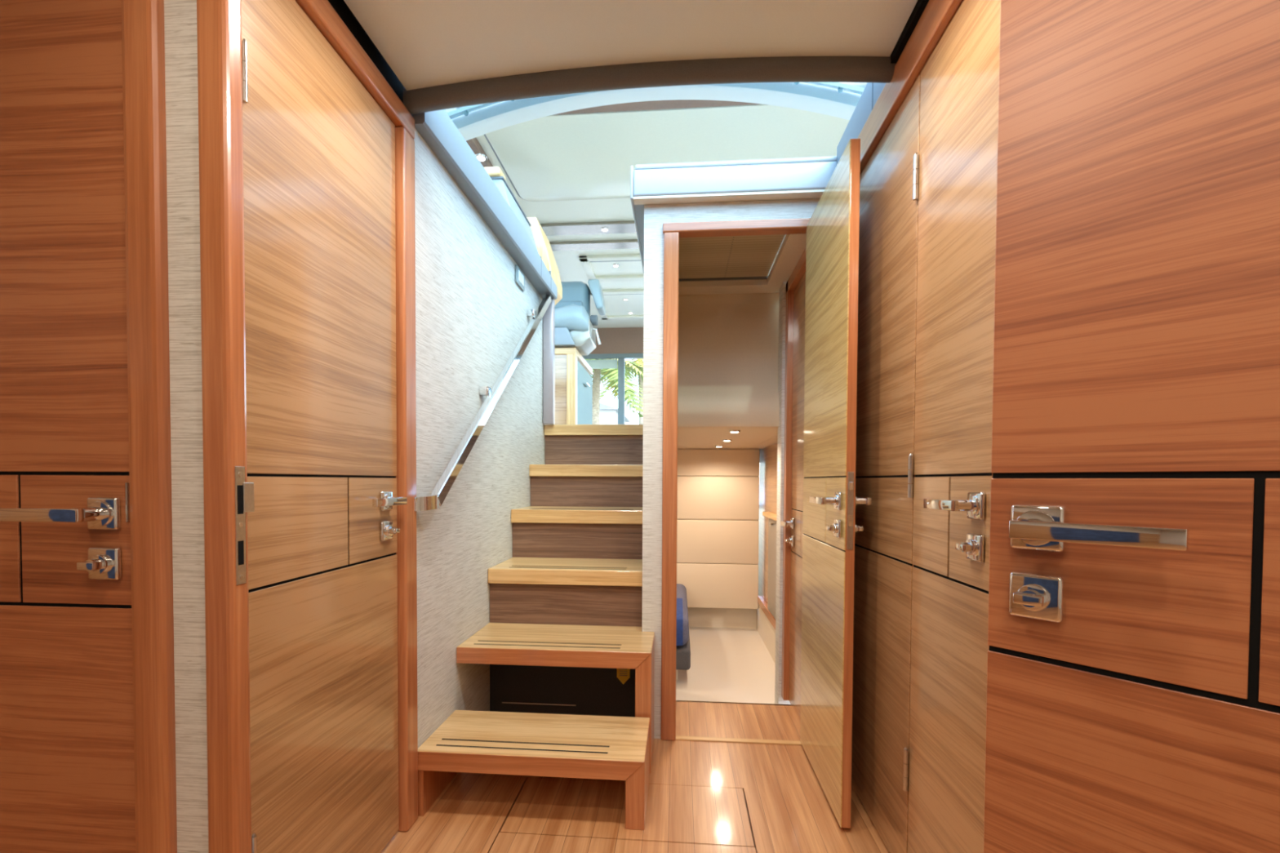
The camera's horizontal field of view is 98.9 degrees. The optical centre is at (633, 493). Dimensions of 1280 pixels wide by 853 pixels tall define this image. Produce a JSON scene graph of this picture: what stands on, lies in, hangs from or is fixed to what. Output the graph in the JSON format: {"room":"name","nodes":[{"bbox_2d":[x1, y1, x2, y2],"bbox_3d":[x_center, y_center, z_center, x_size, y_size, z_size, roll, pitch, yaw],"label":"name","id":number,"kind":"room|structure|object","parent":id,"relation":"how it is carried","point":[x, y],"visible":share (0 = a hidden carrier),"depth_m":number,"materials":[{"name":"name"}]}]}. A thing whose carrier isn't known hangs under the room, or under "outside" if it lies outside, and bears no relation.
{"room":"ship interior","nodes":[
{"label":"ship interior","id":0,"kind":"room"},
{"bbox_2d":[164,0,208,852],"bbox_3d":[-0.660,-0.073,0.838,0.075,2.000,0.036,0,1,5],"label":"wall","id":1,"kind":"structure","parent":0,"point":[180,15],"depth_m":0.82,"materials":[{"name":"paint"}]},
{"bbox_2d":[0,0,135,852],"bbox_3d":[-1.193,-0.081,0.849,0.880,1.990,0.088,0,1,5],"label":"door","id":2,"kind":"structure","parent":1,"relation":"in","point":[67,762],"depth_m":0.83,"materials":[{"name":"brown wood"}]},
{"bbox_2d":[120,0,177,852],"bbox_3d":[-0.723,-0.073,0.840,0.059,2.000,0.062,0,1,5],"label":"trim","id":3,"kind":"structure","parent":1,"relation":"attached to","point":[143,30],"depth_m":0.81,"materials":[{"name":"brown wood"}]},
{"bbox_2d":[196,0,253,852],"bbox_3d":[-0.608,-0.072,0.821,0.050,2.000,0.042,0,1,5],"label":"trim","id":4,"kind":"structure","parent":1,"relation":"attached to","point":[228,495],"depth_m":0.80,"materials":[{"name":"brown wood"}]},
{"bbox_2d":[328,0,544,747],"bbox_3d":[-0.607,-0.123,1.922,0.060,2.050,2.175,0,1,5],"label":"wall","id":5,"kind":"structure","parent":0,"point":[471,310],"depth_m":1.85,"materials":[{"name":"paint"}]},
{"bbox_2d":[241,0,407,852],"bbox_3d":[-0.637,-0.023,1.179,0.088,1.860,0.535,0,1,5],"label":"door","id":6,"kind":"structure","parent":5,"relation":"in","point":[319,150],"depth_m":1.13,"materials":[{"name":"brown wood"}]},
{"bbox_2d":[294,0,414,139],"bbox_3d":[-0.643,-0.986,1.166,0.043,0.058,0.662,0,1,5],"label":"trim","id":7,"kind":"structure","parent":5,"relation":"attached to","point":[321,13],"depth_m":1.23,"materials":[{"name":"brown wood"}]},
{"bbox_2d":[395,126,417,831],"bbox_3d":[-0.622,-0.026,1.487,0.043,1.876,0.064,0,1,5],"label":"trim","id":8,"kind":"structure","parent":5,"relation":"attached to","point":[405,204],"depth_m":1.47,"materials":[{"name":"brown wood"}]},
{"bbox_2d":[414,294,551,511],"bbox_3d":[-0.522,-0.500,2.197,0.058,1.061,1.426,0,1,5],"label":"handrail","id":9,"kind":"object","parent":5,"relation":"attached to","point":[434,500],"visible":0.97,"depth_m":1.89,"materials":[{"name":"silver metal"}]},
{"bbox_2d":[411,109,557,299],"bbox_3d":[-0.570,-1.098,2.230,0.200,0.133,1.460,0,1,5],"label":"grey coaming","id":10,"kind":"object","parent":5,"relation":"on","point":[437,128],"visible":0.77,"depth_m":1.93,"materials":[{"name":"paint"}]},
{"bbox_2d":[484,166,537,251],"bbox_3d":[-0.649,-1.321,2.683,0.285,0.282,0.500,0,1,5],"label":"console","id":11,"kind":"object","parent":10,"relation":"on","point":[495,173],"visible":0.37,"depth_m":2.49,"materials":[{"name":"white plastic"}]},
{"bbox_2d":[515,264,524,291],"bbox_3d":[-0.516,-0.985,2.502,0.012,0.077,0.125,0,1,5],"label":"wall switch","id":12,"kind":"object","parent":5,"relation":"attached to","point":[519,275],"visible":1,"depth_m":2.48,"materials":[{"name":"white plastic"}]},
{"bbox_2d":[544,437,545,464],"bbox_3d":[-0.580,0.347,3.795,1.720,1.420,1.550,0,1,5],"label":"wall","id":13,"kind":"structure","parent":0,"point":[544,437],"depth_m":3.03,"materials":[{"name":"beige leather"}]},
{"bbox_2d":[589,327,643,354],"bbox_3d":[0.684,-2.263,8.051,3.900,0.390,0.060,0,1,5],"label":"wall","id":14,"kind":"structure","parent":0,"point":[613,340],"depth_m":8.09,"materials":[{"name":"brown paint"}]},
{"bbox_2d":[444,107,493,167],"bbox_3d":[-1.062,-2.397,5.754,0.398,0.090,4.900,0,1,5],"label":"trim","id":15,"kind":"structure","parent":14,"relation":"attached to","point":[473,143],"depth_m":3.66,"materials":[{"name":"brown paint"}]},
{"bbox_2d":[475,153,487,161],"bbox_3d":[-1.043,-2.299,3.747,0.090,0.008,0.090,0,1,5],"label":"recessed light","id":16,"kind":"object","parent":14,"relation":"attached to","point":[482,157],"visible":0.73,"depth_m":3.73,"materials":[{"name":"silver metal"}]},
{"bbox_2d":[582,353,643,424],"bbox_3d":[0.678,-1.281,8.054,3.900,1.575,0.060,0,1,5],"label":"window","id":17,"kind":"structure","parent":14,"relation":"in","point":[620,357],"depth_m":8.09,"materials":[{"name":"grey metal"}]},
{"bbox_2d":[585,359,617,368],"bbox_3d":[-0.674,-1.943,8.206,0.870,0.130,0.010,0,1,5],"label":"roller shade","id":18,"kind":"object","parent":17,"relation":"attached to","point":[611,363],"visible":0.43,"depth_m":8.18,"materials":[{"name":"white fabric"}]},
{"bbox_2d":[343,0,917,90],"bbox_3d":[-0.135,-1.056,-0.405,1.240,0.067,3.620,0,1,5],"label":"ceiling","id":19,"kind":"structure","parent":0,"point":[425,43],"depth_m":1.29,"materials":[{"name":"paint"}]},
{"bbox_2d":[402,55,896,114],"bbox_3d":[0.028,-1.079,1.420,1.276,0.113,0.048,0,1,5],"label":"beam","id":20,"kind":"structure","parent":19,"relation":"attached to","point":[767,68],"depth_m":1.40,"materials":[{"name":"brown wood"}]},
{"bbox_2d":[380,700,888,852],"bbox_3d":[-0.098,0.972,0.111,3.200,0.050,4.560,0,1,5],"label":"floor","id":21,"kind":"structure","parent":0,"point":[788,810],"depth_m":1.64,"materials":[{"name":"brown wood"}]},
{"bbox_2d":[456,622,654,773],"bbox_3d":[-0.253,0.704,1.955,0.648,0.397,0.315,0,1,5],"label":"step","id":22,"kind":"structure","parent":21,"relation":"on","point":[495,643],"depth_m":1.82,"materials":[{"name":"brown wood"}]},
{"bbox_2d":[489,664,635,717],"bbox_3d":[-0.263,0.719,2.128,0.600,0.360,0.018,0,1,5],"label":"stair opening","id":23,"kind":"object","parent":21,"relation":"on","point":[553,690],"visible":0.61,"depth_m":2.12,"materials":[{"name":"metal"}]},
{"bbox_2d":[488,424,643,626],"bbox_3d":[-0.221,0.080,2.581,0.600,0.895,0.998,0,1,5],"label":"staircase","id":24,"kind":"structure","parent":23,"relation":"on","point":[576,559],"depth_m":2.39,"materials":[{"name":"brown wood"}]},
{"bbox_2d":[542,298,555,424],"bbox_3d":[-0.456,-0.713,2.959,0.056,0.669,0.043,0,1,5],"label":"post","id":25,"kind":"object","parent":24,"relation":"on","point":[548,318],"visible":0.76,"depth_m":2.94,"materials":[{"name":"silver metal"}]},
{"bbox_2d":[617,668,630,684],"bbox_3d":[-0.038,0.659,2.093,0.050,0.138,0.003,0,1,5],"label":"tag","id":26,"kind":"object","parent":23,"relation":"hanging from","point":[623,674],"visible":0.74,"depth_m":2.09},
{"bbox_2d":[500,777,754,847],"bbox_3d":[-0.011,0.933,1.589,0.678,0.040,0.271,0,1,5],"label":"floor hatch","id":27,"kind":"object","parent":21,"relation":"in","point":[678,814],"visible":0.62,"depth_m":1.57,"materials":[{"name":"brown wood"}]},
{"bbox_2d":[417,710,649,830],"bbox_3d":[-0.280,0.815,1.651,0.645,0.191,0.279,0,1,5],"label":"step","id":28,"kind":"structure","parent":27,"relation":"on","point":[611,748],"depth_m":1.56,"materials":[{"name":"brown wood"}]},
{"bbox_2d":[676,700,792,706],"bbox_3d":[0.420,0.997,2.353,0.520,0.200,0.012,0,1,5],"label":"step","id":29,"kind":"structure","parent":21,"relation":"attached to","point":[677,700],"depth_m":2.35,"materials":[{"name":"brown wood"}]},
{"bbox_2d":[983,0,1279,852],"bbox_3d":[0.606,-0.055,0.385,0.091,1.973,0.630,-1,2,-39],"label":"door","id":30,"kind":"structure","parent":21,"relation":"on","point":[1133,700],"depth_m":0.54,"materials":[{"name":"brown wood"}]},
{"bbox_2d":[475,82,844,328],"bbox_3d":[0.559,-2.419,5.628,2.850,0.045,4.880,0,1,5],"label":"ceiling","id":31,"kind":"structure","parent":0,"point":[570,267],"depth_m":5.40,"materials":[{"name":"white paint"}]},
{"bbox_2d":[539,220,636,235],"bbox_3d":[0.416,-2.365,4.821,2.600,0.029,0.185,0,1,5],"label":"ceiling strip","id":32,"kind":"object","parent":31,"relation":"attached to","point":[624,226],"visible":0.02,"depth_m":4.85,"materials":[{"name":"metal"}]},
{"bbox_2d":[600,227,608,231],"bbox_3d":[-0.254,-2.352,4.875,0.070,0.008,0.070,0,1,5],"label":"recessed light","id":33,"kind":"object","parent":32,"relation":"attached to","point":[604,229],"visible":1,"depth_m":4.87,"materials":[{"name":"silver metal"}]},
{"bbox_2d":[549,239,639,251],"bbox_3d":[0.446,-2.374,5.170,2.600,0.029,0.145,0,1,5],"label":"ceiling strip","id":34,"kind":"object","parent":31,"relation":"attached to","point":[626,243],"visible":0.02,"depth_m":5.21,"materials":[{"name":"metal"}]},
{"bbox_2d":[578,253,644,281],"bbox_3d":[0.285,-2.387,5.767,1.620,0.032,0.650,0,1,5],"label":"frame","id":35,"kind":"object","parent":31,"relation":"attached to","point":[585,260],"visible":0.4,"depth_m":5.63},
{"bbox_2d":[590,260,639,262],"bbox_3d":[0.268,-2.392,5.564,1.430,0.012,0.058,0,1,5],"label":"ceiling vent slot","id":36,"kind":"object","parent":35,"relation":"attached to","point":[615,260],"visible":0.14,"depth_m":5.61,"materials":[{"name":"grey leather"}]},
{"bbox_2d":[590,288,644,319],"bbox_3d":[0.356,-2.416,6.990,1.680,0.032,1.100,0,1,5],"label":"frame","id":37,"kind":"object","parent":31,"relation":"attached to","point":[605,317],"visible":0.24,"depth_m":6.56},
{"bbox_2d":[451,82,861,140],"bbox_3d":[0.177,-2.145,3.165,3.600,0.609,0.105,0,1,5],"label":"arch","id":38,"kind":"object","parent":31,"relation":"attached to","point":[826,100],"visible":0.35,"depth_m":3.15,"materials":[{"name":"white plastic"}]},
{"bbox_2d":[447,81,864,119],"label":"window","id":39,"kind":"structure","parent":38,"relation":"attached to","point":[841,86],"depth_m":3.00,"materials":[{"name":"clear glass"}]},
{"bbox_2d":[457,82,866,115],"bbox_3d":[0.285,-2.333,3.244,3.000,0.019,0.120,0,1,5],"label":"trim","id":40,"kind":"structure","parent":31,"relation":"attached to","point":[669,104],"depth_m":3.27,"materials":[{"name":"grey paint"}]},
{"bbox_2d":[484,104,849,201],"bbox_3d":[0.298,-2.348,3.820,2.500,0.020,1.040,0,1,5],"label":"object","id":41,"kind":"structure","parent":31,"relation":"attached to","point":[591,155],"depth_m":3.63,"materials":[{"name":"white paint"}]},
{"bbox_2d":[676,448,759,608],"bbox_3d":[-0.196,0.260,4.263,2.306,1.217,0.050,0,1,5],"label":"wall","id":42,"kind":"structure","parent":0,"point":[717,513],"depth_m":4.17,"materials":[{"name":"beige leather"}]},
{"bbox_2d":[687,607,756,628],"bbox_3d":[-0.172,0.955,4.398,2.340,0.180,0.030,0,1,5],"label":"baseboard","id":43,"kind":"structure","parent":42,"relation":"attached to","point":[697,616],"depth_m":4.31,"materials":[{"name":"beige leather"}]},
{"bbox_2d":[675,626,775,703],"bbox_3d":[-0.239,1.092,3.488,2.360,0.050,2.140,0,1,5],"label":"floor","id":44,"kind":"structure","parent":0,"point":[728,664],"depth_m":3.35,"materials":[{"name":"beige carpet"}]},
{"bbox_2d":[675,583,690,679],"bbox_3d":[-0.415,0.873,3.699,1.572,0.375,1.100,0,1,5],"label":"bed","id":45,"kind":"object","parent":44,"relation":"on","point":[682,652],"visible":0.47,"depth_m":3.12,"materials":[{"name":"grey fabric"}]},
{"bbox_2d":[675,598,683,645],"bbox_3d":[0.037,0.769,3.357,0.529,0.173,0.541,0,1,5],"label":"cloth","id":46,"kind":"object","parent":45,"relation":"on","point":[679,638],"visible":0.14,"depth_m":3.11,"materials":[{"name":"blue fabric"}]},
{"bbox_2d":[677,293,779,448],"bbox_3d":[0.532,-0.649,3.386,0.550,0.647,1.735,0,1,5],"label":"wall","id":47,"kind":"structure","parent":0,"point":[728,344],"depth_m":2.59,"materials":[{"name":"beige paint"}]},
{"bbox_2d":[728,430,740,432],"bbox_3d":[0.496,-0.305,2.682,0.056,0.008,0.056,0,1,5],"label":"recessed light","id":48,"kind":"object","parent":47,"relation":"in","point":[732,431],"visible":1,"depth_m":2.66,"materials":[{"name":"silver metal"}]},
{"bbox_2d":[641,198,820,738],"bbox_3d":[0.424,-0.080,2.445,0.703,1.948,0.945,0,1,5],"label":"wall partition","id":49,"kind":"structure","parent":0,"point":[655,215],"depth_m":1.99,"materials":[{"name":"paint"}]},
{"bbox_2d":[661,231,679,740],"bbox_3d":[0.134,-0.018,2.009,0.054,1.842,0.054,0,1,5],"label":"trim","id":50,"kind":"structure","parent":49,"relation":"attached to","point":[671,240],"depth_m":1.98,"materials":[{"name":"brown wood"}]},
{"bbox_2d":[630,155,836,275],"bbox_3d":[0.398,-1.115,2.397,0.738,0.121,0.985,0,1,5],"label":"white coaming","id":51,"kind":"object","parent":49,"relation":"on","point":[796,178],"visible":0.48,"depth_m":1.91,"materials":[{"name":"paint"}]},
{"bbox_2d":[662,217,810,237],"bbox_3d":[0.389,-0.954,1.966,0.564,0.034,0.054,0,1,5],"label":"trim","id":52,"kind":"structure","parent":49,"relation":"attached to","point":[777,226],"depth_m":1.95,"materials":[{"name":"brown wood"}]},
{"bbox_2d":[675,735,801,745],"bbox_3d":[0.382,0.902,2.005,0.460,0.004,0.027,0,1,5],"label":"trim","id":53,"kind":"structure","parent":49,"relation":"attached to","point":[677,738],"depth_m":2.00,"materials":[{"name":"brown wood"}]},
{"bbox_2d":[781,283,793,700],"bbox_3d":[0.688,-0.009,2.431,0.032,1.850,0.050,0,1,5],"label":"trim","id":54,"kind":"structure","parent":49,"relation":"attached to","point":[789,294],"depth_m":2.41,"materials":[{"name":"brown wood"}]},
{"bbox_2d":[780,271,805,718],"bbox_3d":[0.664,0.021,2.191,0.083,1.800,0.430,0,1,5],"label":"door","id":55,"kind":"structure","parent":49,"relation":"in","point":[796,521],"depth_m":2.28,"materials":[{"name":"brown wood"}]},
{"bbox_2d":[786,247,806,292],"bbox_3d":[0.684,-0.905,2.197,0.052,0.048,0.474,0,1,5],"label":"trim","id":56,"kind":"structure","parent":49,"relation":"attached to","point":[799,270],"depth_m":2.22,"materials":[{"name":"brown wood"}]},
{"bbox_2d":[800,138,871,828],"bbox_3d":[0.599,-0.021,1.703,0.133,1.838,0.502,0,1,5],"label":"door","id":57,"kind":"structure","parent":49,"relation":"in","point":[830,500],"depth_m":1.59,"materials":[{"name":"brown wood"}]},
{"bbox_2d":[678,232,806,294],"bbox_3d":[0.433,-0.959,2.295,0.530,0.028,0.630,0,1,5],"label":"ceiling","id":58,"kind":"structure","parent":0,"point":[793,246],"depth_m":2.49,"materials":[{"name":"beige paint"}]},
{"bbox_2d":[678,234,785,281],"bbox_3d":[0.377,-0.976,2.249,0.425,0.012,0.510,0,1,5],"label":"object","id":59,"kind":"object","parent":58,"relation":"attached to","point":[753,256],"visible":0.73,"depth_m":2.26,"materials":[{"name":"wood"}]},
{"bbox_2d":[748,435,777,449],"bbox_3d":[0.878,-0.337,3.412,0.139,0.024,1.640,0,1,5],"label":"ceiling","id":60,"kind":"structure","parent":0,"point":[774,440],"depth_m":3.58,"materials":[{"name":"beige paint"}]},
{"bbox_2d":[758,443,777,603],"bbox_3d":[0.929,0.373,3.424,0.030,1.400,1.760,0,1,5],"label":"wall","id":61,"kind":"structure","parent":0,"point":[768,455],"depth_m":3.98,"materials":[{"name":"brown wood"}]},
{"bbox_2d":[756,604,775,663],"bbox_3d":[0.902,0.958,3.425,0.018,0.230,1.730,0,1,5],"label":"baseboard","id":62,"kind":"structure","parent":61,"relation":"attached to","point":[765,628],"depth_m":3.78,"materials":[{"name":"brown wood"}]},
{"bbox_2d":[757,511,777,630],"bbox_3d":[0.910,0.483,3.657,0.044,0.710,0.975,0,1,5],"label":"cabinet","id":63,"kind":"object","parent":61,"relation":"attached to","point":[769,608],"visible":0.62,"depth_m":3.56,"materials":[{"name":"brown wood"}]},
{"bbox_2d":[762,511,777,521],"bbox_3d":[0.900,0.145,3.502,0.044,0.028,0.680,0,1,5],"label":"countertop","id":64,"kind":"structure","parent":63,"relation":"on","point":[772,516],"depth_m":3.55,"materials":[{"name":"brown wood"}]},
{"bbox_2d":[774,281,791,704],"bbox_3d":[0.708,0.074,2.505,0.084,2.040,0.095,0,1,5],"label":"door frame","id":65,"kind":"object","parent":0,"point":[779,700],"visible":0.21,"depth_m":2.48,"materials":[{"name":"wood"}]},
{"bbox_3d":[0.454,-0.404,5.423,3.800,0.054,5.400,0,1,5],"label":"floor","id":66,"kind":"structure","parent":0,"visible":0},
{"bbox_2d":[526,217,562,305],"bbox_3d":[-0.577,-0.964,3.208,0.265,1.160,0.300,0,1,5],"label":"panel","id":67,"kind":"object","parent":66,"relation":"on","point":[542,242],"visible":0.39,"depth_m":3.04,"materials":[{"name":"brown wood"}]},
{"bbox_2d":[554,347,592,424],"bbox_3d":[-0.720,-0.781,4.674,0.680,0.723,0.830,0,1,5],"label":"base cabinet","id":68,"kind":"object","parent":66,"relation":"on","point":[573,379],"visible":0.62,"depth_m":4.26,"materials":[{"name":"brown wood"}]},
{"bbox_2d":[555,279,605,355],"bbox_3d":[-0.584,-1.424,4.354,0.696,0.565,0.394,0,1,5],"label":"chair","id":69,"kind":"object","parent":68,"relation":"on","point":[574,323],"visible":0.64,"depth_m":4.29,"materials":[{"name":"blue leather"}]},
{"bbox_3d":[0.707,-0.079,1.339,0.035,2.000,1.270,0,1,5],"label":"wall","id":70,"kind":"structure","parent":0,"visible":0},
{"bbox_2d":[851,74,920,852],"bbox_3d":[0.692,-0.028,1.604,0.030,1.878,0.668,0,1,5],"label":"door","id":71,"kind":"structure","parent":70,"relation":"in","point":[888,230],"depth_m":1.44,"materials":[{"name":"brown wood"}]},
{"bbox_2d":[890,0,928,63],"bbox_3d":[0.652,-1.091,1.048,0.088,0.080,0.648,0,1,5],"label":"trim","id":72,"kind":"structure","parent":70,"relation":"attached to","point":[920,6],"depth_m":1.25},
{"bbox_2d":[857,0,963,174],"bbox_3d":[0.667,-1.008,1.321,0.054,0.091,1.190,0,1,5],"label":"trim","id":73,"kind":"structure","parent":70,"relation":"attached to","point":[937,15],"depth_m":1.28,"materials":[{"name":"brown wood"}]},
{"bbox_2d":[836,82,885,164],"bbox_3d":[0.758,-1.123,1.619,0.172,0.120,0.505,0,1,5],"label":"white coaming","id":74,"kind":"object","parent":73,"relation":"on","point":[872,91],"visible":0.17,"depth_m":1.62,"materials":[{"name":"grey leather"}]},
{"bbox_2d":[902,0,1000,852],"bbox_3d":[0.622,-0.016,1.085,0.083,1.878,0.382,0,1,5],"label":"door","id":75,"kind":"structure","parent":70,"relation":"in","point":[955,191],"depth_m":1.08,"materials":[{"name":"brown wood"}]},
{"label":"outside","id":76,"kind":"structure","parent":0,"visible":0},
{"bbox_3d":[2.833,-0.419,34.032,28.000,0.050,51.700,0,1,5],"label":"ground","id":77,"kind":"structure","parent":76,"visible":0},
{"bbox_2d":[585,359,643,424],"bbox_3d":[-1.065,-1.933,15.110,4.621,3.838,4.319,0,1,5],"label":"palm tree","id":78,"kind":"object","parent":77,"relation":"on","point":[629,393],"visible":0.2,"depth_m":14.98,"materials":[{"name":"green plant"}]},
{"bbox_2d":[599,403,631,424],"bbox_3d":[-3.120,-2.094,22.343,5.650,3.800,4.500,0,1,5],"label":"house","id":79,"kind":"structure","parent":77,"relation":"on","point":[608,415],"depth_m":20.09,"materials":[{"name":"white paint"}]},
{"bbox_2d":[591,358,643,424],"bbox_3d":[0.274,-2.578,20.557,4.719,4.882,4.650,0,1,5],"label":"palm tree","id":80,"kind":"object","parent":77,"relation":"on","point":[640,361],"visible":0.22,"depth_m":20.36,"materials":[{"name":"green plant"}]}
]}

